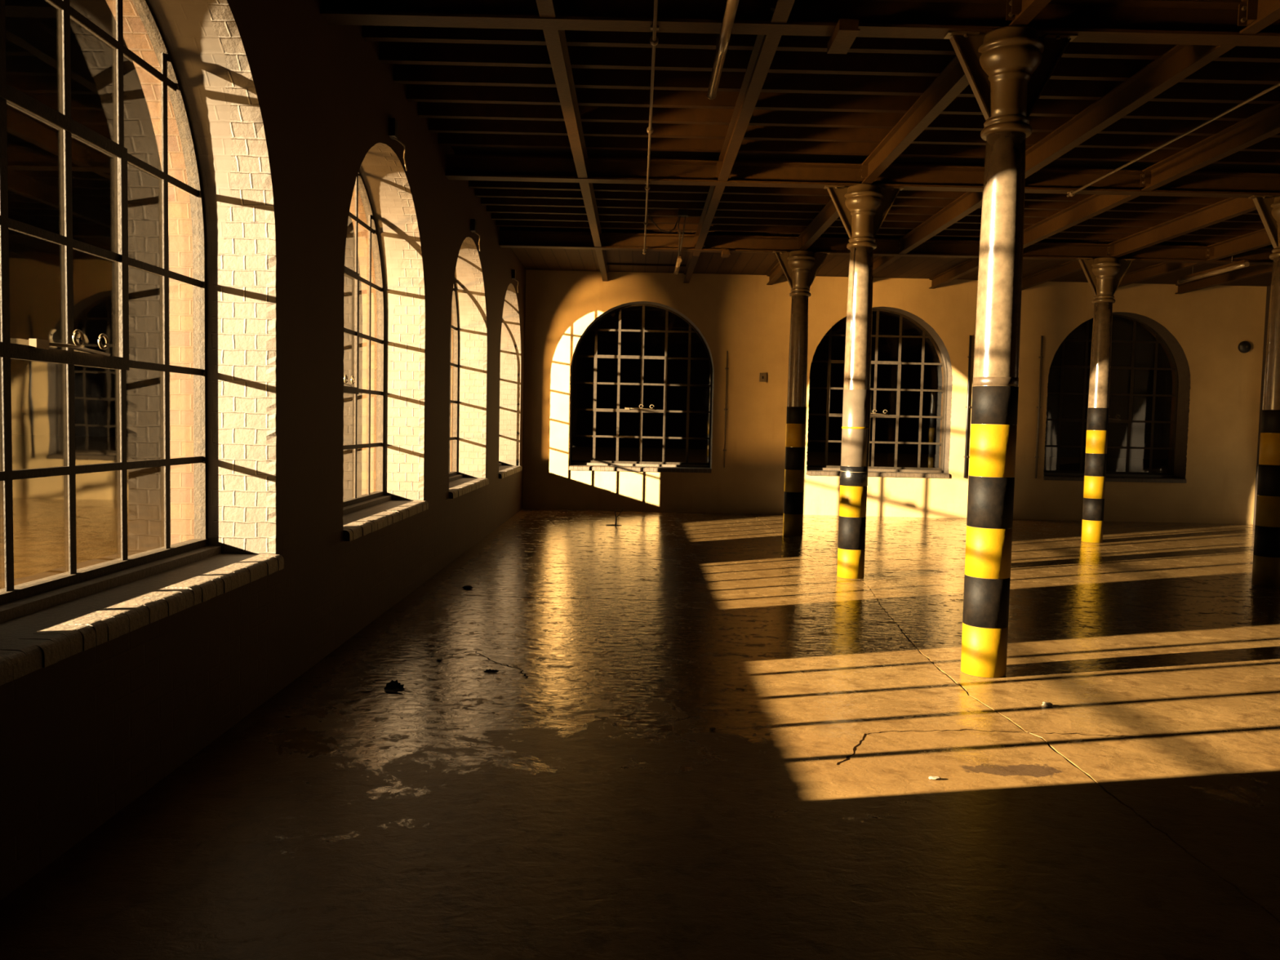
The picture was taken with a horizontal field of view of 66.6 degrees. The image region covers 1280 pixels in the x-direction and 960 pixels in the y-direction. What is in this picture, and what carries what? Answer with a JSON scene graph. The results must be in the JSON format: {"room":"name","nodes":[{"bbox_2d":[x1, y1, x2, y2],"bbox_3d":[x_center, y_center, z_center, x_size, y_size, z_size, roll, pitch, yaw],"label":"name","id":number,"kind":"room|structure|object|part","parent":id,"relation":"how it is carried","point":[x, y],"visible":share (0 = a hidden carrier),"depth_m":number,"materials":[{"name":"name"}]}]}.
{"room":"empty warehouse","nodes":[
{"label":"empty warehouse","id":0,"kind":"room"},
{"bbox_2d":[0,0,525,901],"bbox_3d":[-2.371,-0.996,5.732,0.900,4.220,22.697,1,3,0],"label":"wall","id":1,"kind":"structure","parent":0,"point":[286,106],"depth_m":5.25,"materials":[{"name":"paint"}]},
{"bbox_2d":[0,0,284,685],"bbox_3d":[-2.195,-0.894,3.923,0.657,2.869,2.426,1,3,0],"label":"window","id":2,"kind":"structure","parent":1,"relation":"in","point":[44,622],"depth_m":4.06,"materials":[{"name":"paint"}]},
{"bbox_3d":[-2.287,-0.944,3.717,0.009,0.978,1.273,1,3,0],"label":"opening sash","id":3,"kind":"part","parent":2,"relation":"part of","materials":[{"name":"paint"}]},
{"bbox_3d":[-2.308,-0.953,3.919,0.070,2.757,2.426,1,3,0],"label":"frame","id":4,"kind":"part","parent":2,"relation":"part of","materials":[{"name":"paint"}]},
{"bbox_3d":[-2.140,0.482,4.003,0.487,0.114,2.420,1,3,0],"label":"sill","id":5,"kind":"part","parent":2,"relation":"part of","materials":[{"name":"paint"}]},
{"bbox_2d":[342,171,428,541],"bbox_3d":[-2.208,-1.105,7.541,0.657,2.869,2.426,1,3,0],"label":"window","id":6,"kind":"structure","parent":1,"relation":"in","point":[364,514],"depth_m":8.17,"materials":[{"name":"paint"}]},
{"bbox_3d":[-2.299,-1.155,7.336,0.009,0.978,1.273,1,3,0],"label":"opening sash","id":7,"kind":"part","parent":6,"relation":"part of","materials":[{"name":"paint"}]},
{"bbox_3d":[-2.321,-1.163,7.538,0.070,2.757,2.426,1,3,0],"label":"frame","id":8,"kind":"part","parent":6,"relation":"part of","materials":[{"name":"paint"}]},
{"bbox_3d":[-2.153,0.272,7.622,0.487,0.114,2.420,1,3,0],"label":"sill","id":9,"kind":"part","parent":6,"relation":"part of","materials":[{"name":"paint"}]},
{"bbox_2d":[388,117,407,170],"bbox_3d":[-1.848,-2.584,7.525,0.065,0.295,0.386,2,3,8],"label":"wall fitting","id":10,"kind":"object","parent":1,"relation":"attached to","point":[393,122],"visible":1,"depth_m":7.35,"materials":[{"name":"metal"}]},
{"bbox_2d":[448,284,488,498],"bbox_3d":[-2.221,-1.316,11.160,0.657,2.869,2.426,1,3,0],"label":"window","id":11,"kind":"structure","parent":1,"relation":"in","point":[459,486],"depth_m":12.21,"materials":[{"name":"paint"}]},
{"bbox_3d":[-2.334,-1.374,11.156,0.070,2.757,2.426,1,3,0],"label":"frame","id":12,"kind":"part","parent":11,"relation":"part of","materials":[{"name":"paint"}]},
{"bbox_3d":[-2.166,0.061,11.240,0.487,0.114,2.420,1,3,0],"label":"sill","id":13,"kind":"part","parent":11,"relation":"part of","materials":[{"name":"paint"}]},
{"bbox_2d":[470,218,480,251],"bbox_3d":[-1.861,-2.795,11.144,0.065,0.295,0.386,2,3,8],"label":"wall fitting","id":14,"kind":"object","parent":1,"relation":"attached to","point":[473,221],"visible":1,"depth_m":10.96,"materials":[{"name":"metal"}]},
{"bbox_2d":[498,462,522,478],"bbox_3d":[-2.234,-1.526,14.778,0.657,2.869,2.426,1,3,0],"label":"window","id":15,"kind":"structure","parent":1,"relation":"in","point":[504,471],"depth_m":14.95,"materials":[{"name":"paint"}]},
{"bbox_2d":[511,269,518,293],"bbox_3d":[-1.874,-3.005,14.762,0.065,0.295,0.386,2,3,8],"label":"wall fitting","id":16,"kind":"object","parent":1,"relation":"attached to","point":[513,271],"visible":1,"depth_m":14.57,"materials":[{"name":"metal"}]},
{"bbox_2d":[0,508,1279,959],"bbox_3d":[4.282,1.260,5.887,12.500,0.015,21.577,1,3,0],"label":"floor","id":17,"kind":"structure","parent":0,"point":[578,799],"depth_m":4.21,"materials":[{"name":"concrete"}]},
{"bbox_2d":[383,680,413,693],"bbox_3d":[-1.332,1.136,5.353,0.209,0.051,0.088,3,4,28],"label":"dry leaf","id":18,"kind":"object","parent":17,"relation":"on","point":[393,686],"visible":1,"depth_m":5.38,"materials":[{"name":"brown plant"}]},
{"bbox_3d":[-1.358,1.134,5.367,0.149,0.050,0.088,3,4,28],"label":"blade","id":19,"kind":"part","parent":18,"relation":"part of","materials":[{"name":"brown plant"}]},
{"bbox_2d":[462,585,472,588],"bbox_3d":[-1.532,0.949,8.660,0.101,0.033,0.043,1,3,-3],"label":"chip","id":20,"kind":"object","parent":17,"relation":"on","point":[464,586],"visible":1,"depth_m":8.64,"materials":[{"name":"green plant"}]},
{"bbox_2d":[484,668,505,673],"bbox_3d":[-0.866,1.137,5.807,0.133,0.015,0.055,0,3,-15],"label":"dry leaf","id":21,"kind":"object","parent":17,"relation":"on","point":[488,671],"visible":1,"depth_m":5.81,"materials":[{"name":"brown plant"}]},
{"bbox_3d":[-0.886,1.137,5.801,0.091,0.015,0.053,1,3,-1],"label":"blade","id":22,"kind":"part","parent":21,"relation":"part of","materials":[{"name":"brown plant"}]},
{"bbox_2d":[608,508,622,525],"bbox_3d":[-0.373,0.540,14.259,0.243,0.253,0.031,1,3,0],"label":"dry twig","id":23,"kind":"object","parent":17,"relation":"on","point":[615,524],"visible":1,"depth_m":14.26,"materials":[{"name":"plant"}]},
{"bbox_2d":[772,249,830,536],"bbox_3d":[2.147,-1.163,13.333,0.770,3.864,0.380,1,3,0],"label":"column","id":24,"kind":"structure","parent":17,"relation":"on","point":[800,268],"depth_m":13.23,"materials":[{"name":"grey metal"}]},
{"bbox_2d":[499,230,1273,264],"bbox_3d":[4.340,-3.118,13.287,12.496,0.270,0.240,1,3,0],"label":"beam","id":25,"kind":"structure","parent":24,"relation":"on","point":[725,244],"depth_m":13.29,"materials":[{"name":"beige paint"}]},
{"bbox_2d":[579,182,601,247],"bbox_3d":[-0.562,-3.153,11.432,0.092,0.198,3.560,1,3,0],"label":"beam","id":26,"kind":"structure","parent":25,"relation":"attached to","point":[587,188],"depth_m":11.19,"materials":[{"name":"beige paint"}]},
{"bbox_2d":[595,249,608,281],"bbox_3d":[-0.574,-3.336,14.888,0.092,0.161,3.033,1,3,0],"label":"beam","id":27,"kind":"structure","parent":25,"relation":"attached to","point":[601,256],"depth_m":14.85,"materials":[{"name":"beige paint"}]},
{"bbox_2d":[683,251,700,283],"bbox_3d":[0.785,-3.306,14.894,0.092,0.161,3.033,1,3,0],"label":"beam","id":28,"kind":"structure","parent":25,"relation":"attached to","point":[693,257],"depth_m":14.86,"materials":[{"name":"beige paint"}]},
{"bbox_2d":[693,186,724,248],"bbox_3d":[0.790,-3.124,11.439,0.108,0.198,3.560,1,3,0],"label":"beam","id":29,"kind":"structure","parent":25,"relation":"attached to","point":[715,193],"depth_m":11.31,"materials":[{"name":"beige paint"}]},
{"bbox_2d":[766,262,783,284],"bbox_3d":[2.185,-3.276,14.901,0.092,0.161,3.033,1,3,0],"label":"beam","id":30,"kind":"structure","parent":25,"relation":"attached to","point":[776,272],"depth_m":15.63,"materials":[{"name":"beige paint"}]},
{"bbox_2d":[796,198,839,250],"bbox_3d":[2.190,-3.094,11.445,0.108,0.198,3.560,1,3,0],"label":"beam","id":31,"kind":"structure","parent":25,"relation":"attached to","point":[828,214],"depth_m":11.94,"materials":[{"name":"beige paint"}]},
{"bbox_2d":[872,256,901,274],"bbox_3d":[3.555,-3.247,14.908,0.092,0.161,3.033,1,3,0],"label":"beam","id":32,"kind":"structure","parent":25,"relation":"attached to","point":[880,262],"depth_m":14.30,"materials":[{"name":"beige paint"}]},
{"bbox_2d":[897,191,982,253],"bbox_3d":[3.559,-3.065,11.452,0.108,0.198,3.560,1,3,0],"label":"beam","id":33,"kind":"structure","parent":25,"relation":"attached to","point":[968,202],"depth_m":11.49,"materials":[{"name":"beige paint"}]},
{"bbox_2d":[928,257,978,288],"bbox_3d":[4.924,-3.218,14.914,0.092,0.161,3.033,1,3,0],"label":"beam","id":34,"kind":"structure","parent":25,"relation":"attached to","point":[970,265],"depth_m":15.18,"materials":[{"name":"beige paint"}]},
{"bbox_2d":[1022,260,1082,290],"bbox_3d":[6.394,-3.187,14.921,0.092,0.161,3.033,1,3,0],"label":"beam","id":35,"kind":"structure","parent":25,"relation":"attached to","point":[1072,266],"depth_m":15.11,"materials":[{"name":"beige paint"}]},
{"bbox_2d":[1023,194,1138,248],"bbox_3d":[4.929,-3.035,11.459,0.108,0.198,3.560,1,3,0],"label":"beam","id":36,"kind":"structure","parent":25,"relation":"attached to","point":[1094,205],"depth_m":11.11,"materials":[{"name":"beige paint"}]},
{"bbox_2d":[1118,262,1201,287],"bbox_3d":[7.744,-3.158,14.928,0.092,0.161,3.033,1,3,0],"label":"beam","id":37,"kind":"structure","parent":25,"relation":"attached to","point":[1162,268],"depth_m":14.68,"materials":[{"name":"beige paint"}]},
{"bbox_2d":[1175,264,1272,293],"bbox_3d":[9.083,-3.129,14.934,0.092,0.161,3.033,1,3,0],"label":"beam","id":38,"kind":"structure","parent":25,"relation":"attached to","point":[1253,270],"depth_m":15.11,"materials":[{"name":"beige paint"}]},
{"bbox_2d":[1205,227,1271,261],"bbox_3d":[7.748,-2.975,11.472,0.108,0.198,3.560,1,3,0],"label":"beam","id":39,"kind":"structure","parent":25,"relation":"attached to","point":[1260,238],"depth_m":12.61,"materials":[{"name":"beige paint"}]},
{"bbox_2d":[823,183,904,578],"bbox_3d":[2.160,-0.951,9.705,0.770,3.864,0.380,1,3,0],"label":"column","id":40,"kind":"structure","parent":17,"relation":"on","point":[862,209],"depth_m":9.60,"materials":[{"name":"white metal"}]},
{"bbox_2d":[445,154,1279,198],"bbox_3d":[4.354,-2.936,9.597,12.496,0.205,0.160,1,3,0],"label":"beam","id":41,"kind":"structure","parent":40,"relation":"on","point":[460,166],"depth_m":9.57,"materials":[{"name":"beige paint"}]},
{"bbox_2d":[542,29,587,177],"bbox_3d":[-0.548,-2.935,7.694,0.092,0.198,3.602,1,3,0],"label":"beam","id":42,"kind":"structure","parent":41,"relation":"attached to","point":[556,40],"depth_m":7.22,"materials":[{"name":"beige paint"}]},
{"bbox_2d":[642,0,658,254],"bbox_3d":[0.079,-2.825,8.260,0.052,0.051,10.420,1,3,0],"label":"conduit","id":43,"kind":"object","parent":41,"relation":"attached to","point":[654,40],"visible":1,"depth_m":7.08,"materials":[{"name":"grey metal"}]},
{"bbox_2d":[715,34,782,181],"bbox_3d":[0.803,-2.906,7.700,0.108,0.198,3.602,1,3,0],"label":"beam","id":44,"kind":"structure","parent":41,"relation":"attached to","point":[765,46],"depth_m":7.30,"materials":[{"name":"beige paint"}]},
{"bbox_2d":[859,54,968,183],"bbox_3d":[2.203,-2.876,7.707,0.108,0.198,3.602,1,3,0],"label":"beam","id":45,"kind":"structure","parent":41,"relation":"attached to","point":[952,81],"depth_m":7.74,"materials":[{"name":"beige paint"}]},
{"bbox_2d":[1025,44,1235,178],"bbox_3d":[3.573,-2.847,7.713,0.108,0.198,3.602,1,3,0],"label":"beam","id":46,"kind":"structure","parent":41,"relation":"attached to","point":[1178,63],"depth_m":7.20,"materials":[{"name":"beige paint"}]},
{"bbox_2d":[1139,101,1279,191],"bbox_3d":[4.942,-2.818,7.720,0.108,0.198,3.602,1,3,0],"label":"beam","id":47,"kind":"structure","parent":41,"relation":"attached to","point":[1264,124],"depth_m":8.37,"materials":[{"name":"beige paint"}]},
{"bbox_2d":[928,776,941,779],"bbox_3d":[1.266,1.280,4.188,0.055,0.013,0.027,2,3,7],"label":"chip","id":48,"kind":"object","parent":17,"relation":"on","point":[930,777],"visible":1,"depth_m":4.18,"materials":[{"name":"paint"}]},
{"bbox_2d":[943,25,1077,678],"bbox_3d":[2.174,-0.732,5.945,0.770,3.864,0.380,1,3,0],"label":"column","id":49,"kind":"structure","parent":17,"relation":"on","point":[1007,69],"depth_m":5.84,"materials":[{"name":"white metal"}]},
{"bbox_2d":[320,0,1279,53],"bbox_3d":[4.367,-2.685,5.839,12.496,0.270,0.360,1,3,0],"label":"beam","id":50,"kind":"structure","parent":49,"relation":"on","point":[1175,22],"depth_m":5.81,"materials":[{"name":"beige paint"}]},
{"bbox_2d":[535,0,555,17],"bbox_3d":[-0.522,-2.504,0.298,0.092,0.198,10.886,1,3,0],"label":"beam","id":51,"kind":"structure","parent":50,"relation":"attached to","point":[545,7],"depth_m":5.62,"materials":[{"name":"beige paint"}]},
{"bbox_2d":[706,0,739,99],"bbox_3d":[0.497,-2.723,5.783,0.068,0.354,1.740,1,3,0],"label":"tube light","id":52,"kind":"object","parent":50,"relation":"hanging from","point":[731,6],"visible":0.94,"depth_m":5.76,"materials":[{"name":"beige paint"}]},
{"bbox_2d":[768,0,795,22],"bbox_3d":[0.830,-2.475,0.305,0.108,0.198,10.886,1,3,0],"label":"beam","id":53,"kind":"structure","parent":50,"relation":"attached to","point":[780,10],"depth_m":5.62,"materials":[{"name":"beige paint"}]},
{"bbox_2d":[1005,0,1051,26],"bbox_3d":[2.230,-2.446,0.311,0.108,0.198,10.886,1,3,0],"label":"beam","id":54,"kind":"structure","parent":50,"relation":"attached to","point":[1021,12],"depth_m":5.62,"materials":[{"name":"beige paint"}]},
{"bbox_2d":[1066,82,1279,196],"bbox_3d":[4.253,-2.625,6.373,0.052,0.051,6.600,1,3,0],"label":"conduit","id":55,"kind":"object","parent":50,"relation":"attached to","point":[1071,193],"visible":1,"depth_m":7.64,"materials":[{"name":"grey metal"}]},
{"bbox_2d":[1237,0,1279,34],"bbox_3d":[3.599,-2.416,0.318,0.108,0.198,10.886,1,3,0],"label":"beam","id":56,"kind":"structure","parent":50,"relation":"attached to","point":[1256,15],"depth_m":5.65,"materials":[{"name":"beige paint"}]},
{"bbox_2d":[1041,701,1052,706],"bbox_3d":[2.231,1.228,5.345,0.054,0.024,0.028,1,3,2],"label":"chip","id":57,"kind":"object","parent":17,"relation":"on","point":[1045,704],"visible":1,"depth_m":5.33,"materials":[{"name":"paint"}]},
{"bbox_2d":[1075,257,1135,542],"bbox_3d":[6.281,-1.074,13.353,0.770,3.864,0.380,1,3,0],"label":"column","id":58,"kind":"structure","parent":17,"relation":"on","point":[1104,275],"depth_m":13.25,"materials":[{"name":"grey metal"}]},
{"bbox_2d":[1106,197,1257,257],"bbox_3d":[6.399,-3.004,11.466,0.108,0.198,3.560,1,3,0],"label":"beam","id":59,"kind":"structure","parent":58,"relation":"on","point":[1230,207],"depth_m":11.47,"materials":[{"name":"beige paint"}]},
{"bbox_2d":[1248,195,1279,587],"bbox_3d":[6.369,-0.861,9.725,0.770,3.864,0.380,1,3,0],"label":"column","id":60,"kind":"structure","parent":17,"relation":"on","point":[1266,553],"depth_m":9.68,"materials":[{"name":"grey metal"}]},
{"bbox_2d":[450,146,1279,286],"bbox_3d":[4.372,-2.911,5.644,13.620,0.335,22.697,1,3,0],"label":"ceiling","id":61,"kind":"structure","parent":0,"point":[531,259],"depth_m":14.70,"materials":[{"name":"brown wood"}]},
{"bbox_2d":[674,252,681,274],"bbox_3d":[0.547,-3.196,14.075,0.068,0.298,1.070,1,3,0],"label":"tube light","id":62,"kind":"object","parent":61,"relation":"hanging from","point":[678,258],"visible":0.94,"depth_m":13.88,"materials":[{"name":"beige paint"}]},
{"bbox_2d":[674,262,680,274],"bbox_3d":[0.544,-3.082,14.082,0.060,0.060,1.030,1,3,0],"label":"diffuser","id":63,"kind":"object","parent":62,"relation":"attached to","point":[677,264],"depth_m":14.06,"materials":[{"name":"white plastic"}]},
{"bbox_2d":[362,25,1279,62],"bbox_3d":[4.368,-2.943,6.666,12.496,0.148,0.068,1,3,0],"label":"joist","id":64,"kind":"object","parent":61,"relation":"attached to","point":[370,33],"visible":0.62,"depth_m":6.62,"materials":[{"name":"brown wood"}]},
{"bbox_2d":[378,41,1279,84],"bbox_3d":[4.367,-2.967,7.085,12.496,0.148,0.068,1,3,0],"label":"joist","id":65,"kind":"object","parent":61,"relation":"attached to","point":[389,52],"visible":0.78,"depth_m":7.04,"materials":[{"name":"brown wood"}]},
{"bbox_2d":[393,63,1279,104],"bbox_3d":[4.365,-2.992,7.504,12.496,0.148,0.068,1,3,0],"label":"joist","id":66,"kind":"object","parent":61,"relation":"attached to","point":[431,74],"visible":0.78,"depth_m":7.46,"materials":[{"name":"brown wood"}]},
{"bbox_2d":[406,84,1272,120],"bbox_3d":[4.364,-3.016,7.924,12.496,0.148,0.068,1,3,0],"label":"joist","id":67,"kind":"object","parent":61,"relation":"attached to","point":[415,92],"visible":0.67,"depth_m":7.88,"materials":[{"name":"brown wood"}]},
{"bbox_2d":[468,180,1228,204],"bbox_3d":[4.353,-3.187,10.845,12.496,0.148,0.068,1,3,0],"label":"joist","id":68,"kind":"object","parent":61,"relation":"attached to","point":[472,184],"visible":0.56,"depth_m":10.80,"materials":[{"name":"brown wood"}]},
{"bbox_2d":[417,102,1279,137],"bbox_3d":[4.362,-3.041,8.343,12.496,0.148,0.068,1,3,0],"label":"joist","id":69,"kind":"object","parent":61,"relation":"attached to","point":[425,109],"visible":0.67,"depth_m":8.30,"materials":[{"name":"brown wood"}]},
{"bbox_2d":[428,118,1279,151],"bbox_3d":[4.361,-3.065,8.762,12.496,0.148,0.068,1,3,0],"label":"joist","id":70,"kind":"object","parent":61,"relation":"attached to","point":[435,125],"visible":0.67,"depth_m":8.72,"materials":[{"name":"brown wood"}]},
{"bbox_2d":[438,132,1279,164],"bbox_3d":[4.359,-3.090,9.181,12.496,0.148,0.068,1,3,0],"label":"joist","id":71,"kind":"object","parent":61,"relation":"attached to","point":[444,139],"visible":0.67,"depth_m":9.14,"materials":[{"name":"brown wood"}]},
{"bbox_2d":[496,219,1235,242],"bbox_3d":[4.346,-3.309,12.941,12.496,0.148,0.068,1,3,0],"label":"joist","id":72,"kind":"object","parent":61,"relation":"attached to","point":[499,222],"visible":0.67,"depth_m":12.90,"materials":[{"name":"brown wood"}]},
{"bbox_2d":[475,188,1258,214],"bbox_3d":[4.352,-3.211,11.264,12.496,0.148,0.068,1,3,0],"label":"joist","id":73,"kind":"object","parent":61,"relation":"attached to","point":[486,193],"visible":0.33,"depth_m":11.22,"materials":[{"name":"brown wood"}]},
{"bbox_2d":[454,151,1279,173],"bbox_3d":[4.356,-3.138,10.006,12.496,0.148,0.068,1,3,0],"label":"joist","id":74,"kind":"object","parent":61,"relation":"attached to","point":[455,153],"visible":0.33,"depth_m":9.96,"materials":[{"name":"brown wood"}]},
{"bbox_2d":[480,196,1262,222],"bbox_3d":[4.350,-3.235,11.683,12.496,0.148,0.068,1,3,0],"label":"joist","id":75,"kind":"object","parent":61,"relation":"attached to","point":[484,201],"visible":0.33,"depth_m":11.64,"materials":[{"name":"brown wood"}]},
{"bbox_2d":[648,208,688,255],"bbox_3d":[0.330,-3.162,12.521,0.487,0.266,1.976,1,3,0],"label":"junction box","id":76,"kind":"object","parent":75,"relation":"attached to","point":[682,213],"visible":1,"depth_m":11.76,"materials":[{"name":"grey metal"}]},
{"bbox_2d":[491,213,1257,236],"bbox_3d":[4.347,-3.284,12.522,12.496,0.148,0.068,1,3,0],"label":"joist","id":77,"kind":"object","parent":61,"relation":"attached to","point":[508,216],"visible":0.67,"depth_m":12.48,"materials":[{"name":"brown wood"}]},
{"bbox_2d":[486,204,1264,230],"bbox_3d":[4.349,-3.260,12.102,12.496,0.148,0.068,1,3,0],"label":"joist","id":78,"kind":"object","parent":61,"relation":"attached to","point":[490,208],"visible":0.33,"depth_m":12.06,"materials":[{"name":"brown wood"}]},
{"bbox_2d":[1177,255,1249,284],"bbox_3d":[7.947,-3.014,13.551,0.068,0.354,1.590,1,3,0],"label":"tube light","id":79,"kind":"object","parent":61,"relation":"hanging from","point":[1244,263],"visible":0.88,"depth_m":13.45,"materials":[{"name":"beige paint"}]},
{"bbox_2d":[1177,262,1244,284],"bbox_3d":[7.944,-2.871,13.559,0.060,0.060,1.550,1,3,0],"label":"diffuser","id":80,"kind":"object","parent":79,"relation":"attached to","point":[1232,266],"depth_m":13.53,"materials":[{"name":"white plastic"}]},
{"bbox_2d":[522,269,1266,524],"bbox_3d":[4.288,-1.496,16.814,12.500,4.220,0.560,1,3,0],"label":"wall","id":81,"kind":"structure","parent":0,"point":[747,317],"depth_m":16.54,"materials":[{"name":"paint"}]},
{"bbox_2d":[568,303,712,472],"bbox_3d":[0.034,-1.595,16.794,2.426,2.869,0.657,1,3,0],"label":"window","id":82,"kind":"structure","parent":81,"relation":"in","point":[600,465],"depth_m":16.88,"materials":[{"name":"paint"}]},
{"bbox_3d":[-0.167,-1.664,16.883,1.273,0.978,0.009,1,3,0],"label":"opening sash","id":83,"kind":"part","parent":82,"relation":"part of","materials":[{"name":"paint"}]},
{"bbox_3d":[0.004,-0.215,16.789,2.420,0.114,0.487,1,3,0],"label":"sill","id":84,"kind":"part","parent":82,"relation":"part of","materials":[{"name":"paint"}]},
{"bbox_2d":[722,351,728,467],"bbox_3d":[1.453,-1.195,16.520,0.060,1.970,0.040,1,3,0],"label":"pipe","id":85,"kind":"object","parent":81,"relation":"attached to","point":[726,368],"visible":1,"depth_m":16.50,"materials":[{"name":"beige metal"}]},
{"bbox_2d":[759,373,766,382],"bbox_3d":[2.074,-1.735,16.481,0.110,0.150,0.059,1,3,0],"label":"switch box","id":86,"kind":"object","parent":81,"relation":"attached to","point":[762,375],"visible":1,"depth_m":16.46,"materials":[{"name":"paint"}]},
{"bbox_2d":[806,309,949,478],"bbox_3d":[4.079,-1.508,16.814,2.426,2.869,0.657,1,3,0],"label":"window","id":87,"kind":"structure","parent":81,"relation":"in","point":[828,470],"depth_m":16.90,"materials":[{"name":"paint"}]},
{"bbox_3d":[3.877,-1.577,16.902,1.273,0.978,0.009,1,3,0],"label":"opening sash","id":88,"kind":"part","parent":87,"relation":"part of","materials":[{"name":"paint"}]},
{"bbox_3d":[4.049,-0.128,16.809,2.420,0.114,0.487,1,3,0],"label":"sill","id":89,"kind":"part","parent":87,"relation":"part of","materials":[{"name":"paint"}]},
{"bbox_2d":[963,335,971,478],"bbox_3d":[5.554,-1.237,16.529,0.060,2.410,0.048,1,3,0],"label":"pipe","id":90,"kind":"object","parent":81,"relation":"attached to","point":[969,357],"visible":1,"depth_m":16.51,"materials":[{"name":"beige metal"}]},
{"bbox_2d":[1034,335,1043,478],"bbox_3d":[6.764,-1.231,16.533,0.060,2.410,0.048,1,3,0],"label":"pipe","id":91,"kind":"object","parent":81,"relation":"attached to","point":[1041,357],"visible":1,"depth_m":16.51,"materials":[{"name":"beige metal"}]},
{"bbox_2d":[1043,314,1186,483],"bbox_3d":[8.123,-1.422,16.833,2.426,2.869,0.657,1,3,0],"label":"window","id":92,"kind":"structure","parent":81,"relation":"in","point":[1057,475],"depth_m":16.92,"materials":[{"name":"paint"}]},
{"bbox_3d":[7.922,-1.491,16.922,1.273,0.978,0.009,1,3,0],"label":"opening sash","id":93,"kind":"part","parent":92,"relation":"part of","materials":[{"name":"paint"}]},
{"bbox_3d":[8.094,-0.042,16.828,2.420,0.114,0.487,1,3,0],"label":"sill","id":94,"kind":"part","parent":92,"relation":"part of","materials":[{"name":"paint"}]},
{"bbox_2d":[1238,341,1250,352],"bbox_3d":[10.227,-2.249,16.466,0.200,0.200,0.087,1,3,0],"label":"bell","id":95,"kind":"object","parent":81,"relation":"attached to","point":[1243,346],"visible":1,"depth_m":16.45,"materials":[{"name":"metal"}]},
{"bbox_2d":[1253,285,1271,524],"bbox_3d":[10.856,-0.713,5.796,0.560,4.220,22.697,1,3,0],"label":"wall","id":96,"kind":"structure","parent":0,"point":[1268,287],"depth_m":16.51,"materials":[{"name":"paint"}]},
{"label":"outside","id":97,"kind":"structure","parent":0,"visible":0},
{"bbox_2d":[0,434,1168,589],"bbox_3d":[-1.982,0.895,10.062,120.000,0.001,100.000,1,3,0],"label":"ground","id":98,"kind":"structure","parent":97,"point":[40,504],"depth_m":19.28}
]}

